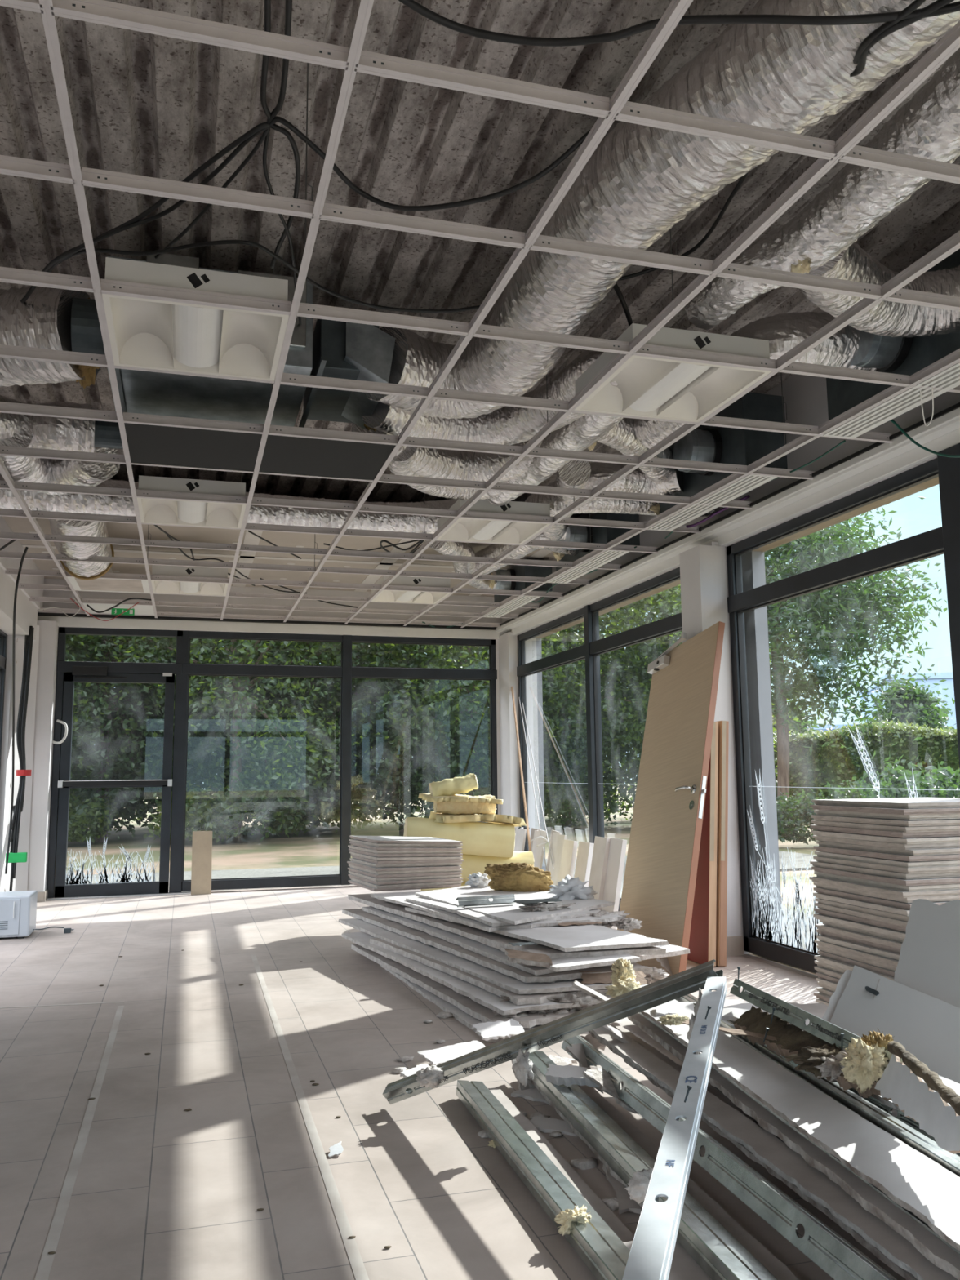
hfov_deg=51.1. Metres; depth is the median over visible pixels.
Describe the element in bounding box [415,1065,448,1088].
plaster shred
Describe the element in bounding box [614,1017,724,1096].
strip
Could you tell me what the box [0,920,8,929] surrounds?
vent
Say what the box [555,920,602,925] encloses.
paper scrap
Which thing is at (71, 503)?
flexible duct
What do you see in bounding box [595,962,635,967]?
rubble
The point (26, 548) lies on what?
cable
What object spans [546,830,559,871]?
strip
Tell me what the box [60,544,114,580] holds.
ring
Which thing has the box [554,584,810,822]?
tree
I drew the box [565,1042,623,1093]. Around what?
flake
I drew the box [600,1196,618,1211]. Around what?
crumb
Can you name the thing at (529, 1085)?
flake
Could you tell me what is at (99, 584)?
tile
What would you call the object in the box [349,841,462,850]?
tile
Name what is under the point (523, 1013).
rubble
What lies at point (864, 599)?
tree
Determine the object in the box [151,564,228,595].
light
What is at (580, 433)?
flexible duct
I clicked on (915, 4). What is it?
cable
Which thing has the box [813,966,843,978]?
tile
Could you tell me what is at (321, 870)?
path
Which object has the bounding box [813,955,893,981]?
tile
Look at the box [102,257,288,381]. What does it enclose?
light
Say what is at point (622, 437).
flexible duct
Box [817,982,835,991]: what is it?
tile
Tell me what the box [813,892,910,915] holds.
tile
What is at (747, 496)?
cable
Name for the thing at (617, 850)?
board
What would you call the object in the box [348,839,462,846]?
tile
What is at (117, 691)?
tree
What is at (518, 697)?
metal strip
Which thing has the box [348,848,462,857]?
tile
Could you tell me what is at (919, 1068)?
wool batt
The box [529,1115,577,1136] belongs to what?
flake
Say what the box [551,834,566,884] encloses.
strip
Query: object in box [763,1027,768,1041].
screw
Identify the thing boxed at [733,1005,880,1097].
wool batt
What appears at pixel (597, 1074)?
flake
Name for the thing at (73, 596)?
cable
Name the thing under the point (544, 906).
debris
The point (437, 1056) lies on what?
flake
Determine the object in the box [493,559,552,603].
box
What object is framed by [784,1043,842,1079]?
clump
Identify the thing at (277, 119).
cable
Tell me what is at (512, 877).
chunk
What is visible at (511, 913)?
sheet
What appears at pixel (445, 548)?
flexible duct
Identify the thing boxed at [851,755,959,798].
shrub
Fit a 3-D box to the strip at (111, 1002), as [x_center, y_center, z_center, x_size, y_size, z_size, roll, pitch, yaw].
[-2.192,1.746,4.778,0.956,0.001,0.020,1,-8,-10]
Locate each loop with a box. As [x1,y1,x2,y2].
[529,835,547,846]
[920,383,933,426]
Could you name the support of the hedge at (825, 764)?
on the ground
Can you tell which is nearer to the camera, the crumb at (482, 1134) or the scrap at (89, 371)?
the crumb at (482, 1134)
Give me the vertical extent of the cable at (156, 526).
0.012 m
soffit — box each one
[1,515,555,596]
[534,476,938,638]
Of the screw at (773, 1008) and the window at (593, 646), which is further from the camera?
the window at (593, 646)
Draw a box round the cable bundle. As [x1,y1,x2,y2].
[5,626,34,890]
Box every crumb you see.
[391,1066,406,1073]
[395,1055,413,1062]
[423,1018,432,1023]
[434,1039,445,1043]
[435,1011,453,1018]
[477,1129,488,1137]
[529,1111,550,1119]
[548,1130,563,1137]
[569,1156,597,1169]
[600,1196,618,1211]
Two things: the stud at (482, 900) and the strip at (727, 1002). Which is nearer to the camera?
the strip at (727, 1002)
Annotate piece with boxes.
[417,792,502,804]
[429,810,526,826]
[874,1053,959,1154]
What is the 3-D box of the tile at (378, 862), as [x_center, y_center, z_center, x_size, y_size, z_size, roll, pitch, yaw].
[-0.497,1.467,6.739,0.594,0.019,0.594,4,-9,-23]
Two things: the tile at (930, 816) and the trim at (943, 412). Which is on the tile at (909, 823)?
the tile at (930, 816)
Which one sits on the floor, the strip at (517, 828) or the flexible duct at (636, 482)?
the strip at (517, 828)
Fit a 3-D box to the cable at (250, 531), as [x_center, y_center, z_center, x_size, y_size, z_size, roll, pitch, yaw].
[-1.468,-0.679,7.226,0.019,0.012,0.898,-2,-8,13]
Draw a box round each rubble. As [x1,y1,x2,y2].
[492,1010,528,1017]
[498,991,532,1001]
[527,1004,560,1013]
[542,1008,576,1025]
[546,990,593,1012]
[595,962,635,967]
[644,965,669,984]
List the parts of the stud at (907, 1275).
plasterboard strip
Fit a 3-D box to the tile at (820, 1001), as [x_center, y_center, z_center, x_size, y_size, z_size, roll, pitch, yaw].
[1.770,1.477,3.990,0.594,0.021,0.594,2,-8,-17]
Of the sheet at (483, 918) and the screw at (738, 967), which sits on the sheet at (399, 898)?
the sheet at (483, 918)
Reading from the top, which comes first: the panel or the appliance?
the appliance
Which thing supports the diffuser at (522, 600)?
attached to the grid
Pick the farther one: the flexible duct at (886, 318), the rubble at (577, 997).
the rubble at (577, 997)
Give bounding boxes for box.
[302,318,395,429]
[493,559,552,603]
[555,512,639,571]
[658,392,787,519]
[826,248,959,428]
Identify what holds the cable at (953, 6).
hanging from the flexible duct at (640, 181)
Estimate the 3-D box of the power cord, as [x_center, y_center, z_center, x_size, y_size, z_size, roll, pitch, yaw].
[-3.050,2.051,7.133,0.252,0.034,0.367,4,-9,-32]
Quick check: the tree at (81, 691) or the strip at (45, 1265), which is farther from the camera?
the tree at (81, 691)
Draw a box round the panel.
[821,964,959,1084]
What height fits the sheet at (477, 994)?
0.057 m
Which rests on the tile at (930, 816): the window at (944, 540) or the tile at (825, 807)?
the tile at (825, 807)
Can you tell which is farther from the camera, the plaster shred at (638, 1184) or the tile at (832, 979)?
the tile at (832, 979)
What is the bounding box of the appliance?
[0,890,37,938]
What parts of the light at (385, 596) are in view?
plate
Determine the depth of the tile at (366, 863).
6.49 m
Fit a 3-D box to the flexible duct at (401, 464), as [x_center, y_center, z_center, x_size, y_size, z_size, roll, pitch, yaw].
[-0.104,-0.947,5.471,0.957,0.174,0.848,2,-8,-16]
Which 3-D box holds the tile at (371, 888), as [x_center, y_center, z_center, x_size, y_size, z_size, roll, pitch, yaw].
[-0.513,1.630,6.717,0.594,0.021,0.594,3,-9,-23]
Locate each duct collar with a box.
[71,297,104,355]
[94,420,128,448]
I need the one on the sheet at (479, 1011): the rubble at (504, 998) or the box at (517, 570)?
the rubble at (504, 998)
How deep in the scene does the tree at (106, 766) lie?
17.63 m
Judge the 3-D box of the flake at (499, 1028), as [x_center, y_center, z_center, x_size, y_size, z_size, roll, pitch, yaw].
[0.080,1.585,4.084,0.217,0.047,0.121,4,-9,-28]
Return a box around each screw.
[684,1084,692,1102]
[705,1005,711,1019]
[737,966,740,982]
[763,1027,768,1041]
[770,1007,775,1024]
[840,1033,844,1050]
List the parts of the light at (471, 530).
plate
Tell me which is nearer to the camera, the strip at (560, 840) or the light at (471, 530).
the light at (471, 530)
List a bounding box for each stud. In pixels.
[382,959,723,1104]
[455,893,515,907]
[455,1080,630,1279]
[528,1050,777,1279]
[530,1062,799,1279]
[561,1035,897,1279]
[588,1022,958,1279]
[622,976,726,1279]
[675,994,959,1177]
[729,978,902,1071]
[837,1082,959,1156]
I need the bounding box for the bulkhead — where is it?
[0,515,44,641]
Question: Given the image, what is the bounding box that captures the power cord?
[33,926,74,933]
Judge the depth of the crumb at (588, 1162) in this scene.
2.77 m
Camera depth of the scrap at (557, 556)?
7.53 m
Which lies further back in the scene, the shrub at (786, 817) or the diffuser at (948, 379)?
the shrub at (786, 817)
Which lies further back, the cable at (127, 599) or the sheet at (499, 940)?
the cable at (127, 599)
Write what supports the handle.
attached to the door at (60, 884)
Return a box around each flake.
[400,1063,430,1077]
[417,1040,484,1065]
[471,1018,524,1040]
[510,1087,551,1106]
[511,1058,535,1090]
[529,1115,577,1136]
[545,1063,599,1087]
[548,1054,577,1065]
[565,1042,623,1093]
[568,1033,605,1054]
[571,980,609,1002]
[582,1065,639,1114]
[599,1024,644,1047]
[602,1163,642,1213]
[623,1230,737,1279]
[654,1001,696,1015]
[720,1007,782,1021]
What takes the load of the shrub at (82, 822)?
on the ground
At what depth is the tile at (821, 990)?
4.15 m
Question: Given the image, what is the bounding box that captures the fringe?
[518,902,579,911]
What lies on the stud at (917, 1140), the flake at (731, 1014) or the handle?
the flake at (731, 1014)
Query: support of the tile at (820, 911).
on the tile at (895, 933)
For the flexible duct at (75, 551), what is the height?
0.470 m
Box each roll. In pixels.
[403,817,515,857]
[420,881,468,890]
[428,773,478,796]
[433,794,496,814]
[459,851,534,881]
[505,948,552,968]
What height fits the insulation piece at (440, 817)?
0.130 m
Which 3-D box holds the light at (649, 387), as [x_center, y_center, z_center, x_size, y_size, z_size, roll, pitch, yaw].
[0.747,-1.046,3.989,0.584,0.124,0.584,2,-8,-16]
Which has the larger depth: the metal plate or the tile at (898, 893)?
the metal plate
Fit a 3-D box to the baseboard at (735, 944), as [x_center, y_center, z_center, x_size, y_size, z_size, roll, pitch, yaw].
[1.426,1.822,6.040,0.196,0.110,0.275,2,-8,-16]
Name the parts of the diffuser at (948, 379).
blade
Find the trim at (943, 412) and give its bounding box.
[37,402,959,630]
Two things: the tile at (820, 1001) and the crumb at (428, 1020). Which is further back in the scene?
the crumb at (428, 1020)
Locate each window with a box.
[0,629,7,772]
[181,631,497,891]
[516,566,682,911]
[726,443,959,973]
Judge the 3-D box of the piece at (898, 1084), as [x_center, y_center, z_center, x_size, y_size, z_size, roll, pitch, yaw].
[0.913,0.963,2.035,0.047,0.106,0.629,-1,-8,5]
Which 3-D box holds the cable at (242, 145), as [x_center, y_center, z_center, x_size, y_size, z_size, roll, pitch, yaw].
[-1.125,-1.446,3.374,1.232,0.114,0.074,-6,-9,34]
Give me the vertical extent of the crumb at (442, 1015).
0.028 m
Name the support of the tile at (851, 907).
on the tile at (880, 918)
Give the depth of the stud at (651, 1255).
1.67 m
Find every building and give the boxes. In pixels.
[807,724,853,733]
[858,672,956,728]
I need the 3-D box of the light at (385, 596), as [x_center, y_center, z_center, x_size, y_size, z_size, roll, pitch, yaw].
[-0.597,-0.426,8.555,0.584,0.124,0.584,2,-8,-16]
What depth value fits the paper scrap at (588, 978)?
4.44 m
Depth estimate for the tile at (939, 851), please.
3.80 m
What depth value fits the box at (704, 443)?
5.36 m
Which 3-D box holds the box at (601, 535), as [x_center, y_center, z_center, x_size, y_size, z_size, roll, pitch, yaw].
[0.772,-0.721,7.421,0.420,0.270,1.000,2,-8,-16]
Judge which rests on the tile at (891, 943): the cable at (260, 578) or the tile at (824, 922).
the tile at (824, 922)
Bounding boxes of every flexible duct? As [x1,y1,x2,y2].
[0,285,101,386]
[0,395,96,458]
[0,414,119,495]
[0,474,458,533]
[48,519,111,577]
[351,419,622,482]
[361,335,619,444]
[364,0,959,418]
[387,446,517,500]
[425,540,497,589]
[473,533,578,574]
[487,413,623,506]
[524,462,684,516]
[542,459,591,541]
[553,494,715,516]
[596,417,678,484]
[633,311,878,448]
[684,48,959,329]
[798,241,959,337]
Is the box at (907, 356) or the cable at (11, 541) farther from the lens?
the cable at (11, 541)
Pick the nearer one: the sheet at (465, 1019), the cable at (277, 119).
the cable at (277, 119)
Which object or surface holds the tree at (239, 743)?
on the ground
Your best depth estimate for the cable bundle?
8.53 m
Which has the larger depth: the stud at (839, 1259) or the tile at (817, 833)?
the tile at (817, 833)
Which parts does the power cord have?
cord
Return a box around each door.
[46,626,191,899]
[617,621,728,977]
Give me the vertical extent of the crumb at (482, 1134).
0.023 m
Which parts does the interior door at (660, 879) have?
closer arm, handle, lock plate, door panel, door panel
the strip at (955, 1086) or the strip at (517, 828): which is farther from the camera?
the strip at (517, 828)
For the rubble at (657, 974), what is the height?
0.086 m
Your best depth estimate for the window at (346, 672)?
9.92 m
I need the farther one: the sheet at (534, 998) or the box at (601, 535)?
the box at (601, 535)
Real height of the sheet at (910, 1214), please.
0.123 m
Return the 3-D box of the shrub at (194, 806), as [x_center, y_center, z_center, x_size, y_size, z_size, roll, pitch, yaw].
[-4.600,2.874,16.838,1.890,1.056,1.794,3,-8,-24]
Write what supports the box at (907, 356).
attached to the grid
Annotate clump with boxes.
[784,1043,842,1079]
[813,1047,848,1084]
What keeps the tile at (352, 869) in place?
on the tile at (380, 879)
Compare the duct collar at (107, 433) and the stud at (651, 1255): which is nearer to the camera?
the stud at (651, 1255)
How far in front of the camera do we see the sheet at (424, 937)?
4.94 m
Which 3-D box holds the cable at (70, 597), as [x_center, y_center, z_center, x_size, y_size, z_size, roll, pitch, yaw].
[-3.248,-0.258,8.698,0.564,0.176,0.107,2,-8,-16]
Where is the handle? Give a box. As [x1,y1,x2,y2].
[52,719,67,744]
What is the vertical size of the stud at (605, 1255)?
0.058 m
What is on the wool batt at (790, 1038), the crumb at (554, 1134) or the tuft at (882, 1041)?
the tuft at (882, 1041)
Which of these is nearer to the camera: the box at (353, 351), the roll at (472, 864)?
the box at (353, 351)
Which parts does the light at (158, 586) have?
plate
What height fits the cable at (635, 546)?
0.010 m
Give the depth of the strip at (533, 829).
9.15 m
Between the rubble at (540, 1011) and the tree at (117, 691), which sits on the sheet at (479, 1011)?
the rubble at (540, 1011)
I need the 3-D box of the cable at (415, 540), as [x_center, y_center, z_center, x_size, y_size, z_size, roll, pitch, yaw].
[-0.714,-0.683,7.252,0.775,0.012,0.287,-2,-8,11]
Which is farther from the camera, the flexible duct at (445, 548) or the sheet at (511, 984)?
the flexible duct at (445, 548)
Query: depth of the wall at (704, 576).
6.20 m
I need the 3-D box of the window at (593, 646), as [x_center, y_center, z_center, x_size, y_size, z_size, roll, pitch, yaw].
[0.967,0.917,8.223,0.100,2.450,3.920,2,-8,-16]
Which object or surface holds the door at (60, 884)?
in the wall at (46, 689)
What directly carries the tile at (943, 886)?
on the tile at (898, 893)
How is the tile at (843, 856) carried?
on the tile at (839, 861)
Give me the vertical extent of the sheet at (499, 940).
0.056 m
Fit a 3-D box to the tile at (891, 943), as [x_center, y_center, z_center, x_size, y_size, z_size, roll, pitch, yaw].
[1.779,1.177,4.030,0.594,0.021,0.594,2,-8,-16]
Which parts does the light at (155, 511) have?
plate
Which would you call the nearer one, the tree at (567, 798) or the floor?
the floor
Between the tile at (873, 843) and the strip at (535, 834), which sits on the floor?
the strip at (535, 834)
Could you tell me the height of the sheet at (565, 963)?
0.056 m
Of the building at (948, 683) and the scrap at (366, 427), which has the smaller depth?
the scrap at (366, 427)
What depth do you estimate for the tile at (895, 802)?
3.96 m
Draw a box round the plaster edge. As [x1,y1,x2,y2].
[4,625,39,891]
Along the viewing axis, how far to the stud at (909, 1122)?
2.36 m
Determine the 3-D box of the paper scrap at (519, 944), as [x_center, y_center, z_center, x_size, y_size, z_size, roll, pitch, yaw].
[0.201,1.414,4.671,0.134,0.010,0.057,2,-8,-16]
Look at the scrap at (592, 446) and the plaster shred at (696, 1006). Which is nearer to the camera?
the plaster shred at (696, 1006)
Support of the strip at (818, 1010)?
on the strip at (793, 1003)
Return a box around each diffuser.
[483,595,539,617]
[547,550,630,583]
[647,474,777,530]
[822,361,959,438]
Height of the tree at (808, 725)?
3.894 m
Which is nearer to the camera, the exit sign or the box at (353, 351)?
the box at (353, 351)
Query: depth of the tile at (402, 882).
6.47 m
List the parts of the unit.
support rail, access panel, support rail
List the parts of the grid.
hanger rod, hanger rod, hanger rod, hanger rod, hanger rod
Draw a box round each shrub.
[67,791,118,843]
[142,779,264,843]
[244,787,331,834]
[776,787,853,844]
[815,775,887,799]
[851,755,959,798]
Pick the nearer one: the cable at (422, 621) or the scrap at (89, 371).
the scrap at (89, 371)
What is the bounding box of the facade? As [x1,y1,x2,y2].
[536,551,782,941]
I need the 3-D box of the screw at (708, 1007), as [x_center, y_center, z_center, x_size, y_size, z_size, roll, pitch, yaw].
[0.537,0.877,2.363,0.017,0.030,0.009,2,-8,-16]
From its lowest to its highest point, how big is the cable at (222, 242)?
0.085 m
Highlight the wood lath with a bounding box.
[511,686,531,851]
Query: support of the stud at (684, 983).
on the floor
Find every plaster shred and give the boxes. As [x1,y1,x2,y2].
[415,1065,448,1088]
[513,1048,533,1087]
[624,1168,659,1204]
[687,1013,698,1054]
[693,987,702,1017]
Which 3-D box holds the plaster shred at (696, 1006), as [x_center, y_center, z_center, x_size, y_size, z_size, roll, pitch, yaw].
[0.577,0.975,2.621,0.036,0.131,0.038,-2,-8,10]
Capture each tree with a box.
[65,634,151,801]
[65,634,268,842]
[70,635,230,828]
[75,635,383,843]
[187,641,460,826]
[196,640,488,833]
[323,625,610,830]
[328,645,490,818]
[446,592,679,830]
[466,610,660,824]
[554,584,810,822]
[656,518,908,837]
[764,496,947,759]
[771,701,822,734]
[858,674,955,736]
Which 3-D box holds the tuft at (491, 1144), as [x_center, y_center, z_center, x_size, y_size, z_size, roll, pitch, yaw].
[0.046,1.467,2.927,0.049,0.023,0.041,-1,-8,0]
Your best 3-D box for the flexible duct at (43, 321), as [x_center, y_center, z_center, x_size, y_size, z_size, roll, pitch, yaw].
[-2.021,-1.230,4.100,0.835,0.386,0.404,-1,-8,5]
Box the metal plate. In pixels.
[513,897,562,903]
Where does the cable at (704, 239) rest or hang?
hanging from the grid
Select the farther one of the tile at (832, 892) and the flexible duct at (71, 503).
the flexible duct at (71, 503)
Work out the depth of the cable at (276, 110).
3.02 m
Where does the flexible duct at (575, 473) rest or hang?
attached to the box at (601, 535)
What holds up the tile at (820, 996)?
on the tile at (820, 1001)
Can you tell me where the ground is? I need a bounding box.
[66,783,818,974]
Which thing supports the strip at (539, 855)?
on the floor
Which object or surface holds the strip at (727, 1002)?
on the strip at (625, 1023)
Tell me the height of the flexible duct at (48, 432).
0.273 m
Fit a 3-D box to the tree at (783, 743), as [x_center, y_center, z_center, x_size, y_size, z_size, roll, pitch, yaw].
[5.111,0.268,17.404,4.168,6.244,3.613,-2,-8,13]
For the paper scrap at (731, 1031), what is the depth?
2.86 m
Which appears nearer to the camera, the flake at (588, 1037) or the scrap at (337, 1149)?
the scrap at (337, 1149)
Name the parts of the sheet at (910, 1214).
plasterboard strip, plasterboard strip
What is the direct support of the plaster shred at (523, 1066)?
attached to the stud at (684, 983)
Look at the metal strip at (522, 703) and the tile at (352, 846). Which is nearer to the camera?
the tile at (352, 846)
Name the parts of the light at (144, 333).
plate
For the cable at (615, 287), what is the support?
hanging from the grid
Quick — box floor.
[0,885,906,1279]
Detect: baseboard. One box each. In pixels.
[36,889,48,902]
[726,935,743,956]
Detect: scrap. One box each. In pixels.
[75,297,99,389]
[328,1141,343,1157]
[364,424,376,431]
[488,572,495,588]
[507,942,537,946]
[552,551,564,560]
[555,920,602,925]
[578,970,648,984]
[587,441,596,451]
[648,503,660,515]
[655,956,672,975]
[682,1019,777,1040]
[791,258,810,273]
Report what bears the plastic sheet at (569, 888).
on the sheet at (511, 913)
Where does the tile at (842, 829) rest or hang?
on the tile at (817, 833)
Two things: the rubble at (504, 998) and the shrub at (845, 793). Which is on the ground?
the shrub at (845, 793)
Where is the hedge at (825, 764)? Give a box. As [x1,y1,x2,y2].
[773,716,959,817]
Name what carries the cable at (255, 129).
hanging from the grid
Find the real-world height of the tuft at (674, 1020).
0.034 m
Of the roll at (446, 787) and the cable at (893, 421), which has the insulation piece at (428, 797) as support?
the roll at (446, 787)
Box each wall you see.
[0,624,17,891]
[26,577,501,892]
[498,373,959,954]
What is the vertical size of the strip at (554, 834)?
0.588 m
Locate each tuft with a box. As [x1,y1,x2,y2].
[487,1139,496,1147]
[554,1204,591,1235]
[604,976,642,997]
[610,957,635,985]
[657,1013,688,1026]
[838,1033,888,1093]
[861,1028,894,1049]
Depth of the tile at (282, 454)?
4.77 m
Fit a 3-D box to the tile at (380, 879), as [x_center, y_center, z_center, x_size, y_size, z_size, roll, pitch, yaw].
[-0.510,1.569,6.730,0.594,0.020,0.594,3,-8,-24]
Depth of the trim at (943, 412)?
8.98 m
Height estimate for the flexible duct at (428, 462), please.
0.219 m
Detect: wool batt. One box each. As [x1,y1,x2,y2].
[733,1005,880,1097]
[887,1040,959,1115]
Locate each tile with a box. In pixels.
[67,577,150,593]
[83,603,154,615]
[124,422,262,471]
[258,435,395,479]
[346,861,461,871]
[347,844,462,853]
[347,867,462,878]
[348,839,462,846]
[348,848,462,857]
[348,864,462,875]
[348,871,462,881]
[348,874,462,884]
[348,880,461,891]
[349,835,462,844]
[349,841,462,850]
[349,851,462,860]
[349,857,462,867]
[350,877,463,888]
[351,854,463,864]
[808,876,959,897]
[809,824,959,837]
[809,861,959,879]
[810,804,959,814]
[810,814,959,826]
[810,830,959,844]
[811,819,959,832]
[811,866,959,885]
[812,797,959,808]
[812,835,959,849]
[813,809,959,819]
[813,845,959,862]
[813,856,959,873]
[813,871,959,891]
[813,882,959,902]
[813,887,948,909]
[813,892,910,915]
[813,907,906,932]
[813,913,905,938]
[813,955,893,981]
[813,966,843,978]
[813,991,830,1002]
[814,850,959,867]
[814,897,909,921]
[814,902,907,927]
[814,924,902,948]
[814,939,898,966]
[814,960,846,973]
[815,972,839,983]
[815,998,828,1005]
[816,840,959,855]
[816,928,900,953]
[816,934,900,959]
[816,944,896,971]
[816,977,837,988]
[816,986,834,996]
[817,950,894,977]
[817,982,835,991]
[819,920,904,942]
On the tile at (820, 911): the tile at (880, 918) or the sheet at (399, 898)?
the tile at (880, 918)
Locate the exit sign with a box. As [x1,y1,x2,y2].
[111,605,134,615]
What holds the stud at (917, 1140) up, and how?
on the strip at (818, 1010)
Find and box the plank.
[191,831,212,894]
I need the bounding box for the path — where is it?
[70,850,819,973]
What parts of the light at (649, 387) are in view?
plate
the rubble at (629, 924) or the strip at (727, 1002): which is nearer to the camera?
the strip at (727, 1002)
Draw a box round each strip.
[0,1001,124,1008]
[34,1005,124,1279]
[250,954,368,1279]
[488,1087,634,1242]
[513,826,524,851]
[515,828,526,851]
[518,697,546,871]
[522,702,553,870]
[528,827,538,851]
[531,830,538,859]
[533,829,546,869]
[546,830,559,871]
[548,832,561,879]
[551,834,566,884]
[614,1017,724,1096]
[723,1002,799,1007]
[723,1002,959,1112]
[724,999,742,1005]
[793,1002,828,1019]
[891,1108,900,1117]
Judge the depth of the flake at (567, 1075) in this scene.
3.19 m
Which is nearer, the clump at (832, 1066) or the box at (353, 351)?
the clump at (832, 1066)
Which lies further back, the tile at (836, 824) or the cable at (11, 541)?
the cable at (11, 541)
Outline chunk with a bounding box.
[484,862,553,891]
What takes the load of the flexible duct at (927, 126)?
hanging from the grid
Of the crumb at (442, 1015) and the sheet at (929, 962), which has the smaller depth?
the sheet at (929, 962)
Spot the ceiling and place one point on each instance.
(143, 104)
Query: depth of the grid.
3.48 m
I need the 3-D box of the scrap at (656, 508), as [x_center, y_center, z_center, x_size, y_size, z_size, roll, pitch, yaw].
[1.106,-0.802,6.175,0.136,0.073,0.067,2,-8,-16]
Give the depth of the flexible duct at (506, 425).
4.67 m
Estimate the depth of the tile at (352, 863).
6.47 m
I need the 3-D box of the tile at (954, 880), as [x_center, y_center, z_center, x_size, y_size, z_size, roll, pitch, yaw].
[1.769,0.940,4.046,0.594,0.021,0.594,2,-8,-15]
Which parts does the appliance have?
panel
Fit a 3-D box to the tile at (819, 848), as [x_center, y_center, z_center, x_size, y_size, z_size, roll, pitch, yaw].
[1.780,0.853,4.053,0.594,0.021,0.594,2,-8,-16]
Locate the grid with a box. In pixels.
[0,0,959,627]
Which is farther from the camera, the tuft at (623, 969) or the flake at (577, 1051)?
the tuft at (623, 969)
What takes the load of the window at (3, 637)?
in the wall at (6, 743)
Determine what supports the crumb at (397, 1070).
on the floor
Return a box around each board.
[557,839,577,882]
[573,840,594,886]
[588,835,610,910]
[600,837,626,929]
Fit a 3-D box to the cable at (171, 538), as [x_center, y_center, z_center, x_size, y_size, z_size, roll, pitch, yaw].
[-1.971,-0.567,8.031,0.244,0.012,2.335,-2,-8,14]
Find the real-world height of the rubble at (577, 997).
0.106 m
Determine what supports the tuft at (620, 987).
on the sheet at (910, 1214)
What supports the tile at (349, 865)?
on the tile at (352, 869)
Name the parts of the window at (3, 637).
glass pane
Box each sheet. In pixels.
[338,918,613,994]
[342,907,653,982]
[342,931,613,1015]
[347,891,666,959]
[351,943,595,1028]
[362,906,689,975]
[369,937,610,1004]
[370,890,624,932]
[379,964,542,1042]
[386,911,640,971]
[404,906,669,951]
[405,897,594,926]
[415,884,614,924]
[465,871,491,887]
[547,875,597,899]
[627,999,959,1279]
[893,898,959,1008]
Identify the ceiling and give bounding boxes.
[0,0,959,518]
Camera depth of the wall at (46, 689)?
9.43 m
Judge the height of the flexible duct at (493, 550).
0.210 m
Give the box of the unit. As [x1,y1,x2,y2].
[103,253,327,427]
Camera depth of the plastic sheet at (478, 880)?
6.33 m
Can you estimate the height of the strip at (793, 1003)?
0.030 m
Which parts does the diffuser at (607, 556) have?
blade, blade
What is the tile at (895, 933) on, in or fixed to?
on the tile at (824, 922)
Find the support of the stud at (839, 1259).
on the floor
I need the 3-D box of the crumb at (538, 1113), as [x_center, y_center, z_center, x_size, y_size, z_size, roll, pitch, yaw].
[0.189,1.501,3.163,0.066,0.024,0.040,2,-8,-16]
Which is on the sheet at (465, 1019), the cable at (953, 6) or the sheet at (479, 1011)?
the sheet at (479, 1011)
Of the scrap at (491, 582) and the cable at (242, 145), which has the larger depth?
the scrap at (491, 582)
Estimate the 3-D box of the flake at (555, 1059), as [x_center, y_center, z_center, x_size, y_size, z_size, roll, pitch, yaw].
[0.280,1.554,3.677,0.126,0.020,0.180,-3,-8,19]
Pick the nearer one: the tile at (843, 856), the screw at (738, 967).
the screw at (738, 967)
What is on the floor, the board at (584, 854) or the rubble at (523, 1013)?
the board at (584, 854)
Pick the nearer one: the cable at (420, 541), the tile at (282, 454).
the tile at (282, 454)
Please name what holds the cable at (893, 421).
hanging from the box at (907, 356)
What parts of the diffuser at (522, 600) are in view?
blade, blade, blade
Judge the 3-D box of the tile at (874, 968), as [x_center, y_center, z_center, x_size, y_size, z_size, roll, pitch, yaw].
[1.782,1.284,4.014,0.594,0.022,0.594,1,-8,-15]
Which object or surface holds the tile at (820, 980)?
on the tile at (824, 986)
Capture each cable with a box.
[0,539,16,551]
[4,546,27,874]
[20,0,271,302]
[36,595,79,617]
[40,240,479,313]
[47,127,269,272]
[70,597,139,621]
[86,597,151,613]
[154,524,180,541]
[155,127,270,258]
[167,535,306,593]
[190,549,255,586]
[248,530,301,559]
[259,577,358,608]
[262,128,302,324]
[266,0,300,268]
[269,116,590,211]
[323,539,420,551]
[379,539,424,553]
[398,0,959,46]
[422,621,462,628]
[531,546,636,602]
[613,283,633,326]
[617,171,749,280]
[664,440,845,538]
[686,494,750,528]
[849,0,954,76]
[853,0,925,64]
[890,419,959,457]
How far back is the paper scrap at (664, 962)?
5.27 m
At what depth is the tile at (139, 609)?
8.96 m
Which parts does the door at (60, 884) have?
strike plate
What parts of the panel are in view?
backing panel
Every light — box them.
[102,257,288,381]
[137,475,246,528]
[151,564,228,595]
[370,575,450,604]
[436,498,550,544]
[573,323,771,422]
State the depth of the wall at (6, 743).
8.55 m

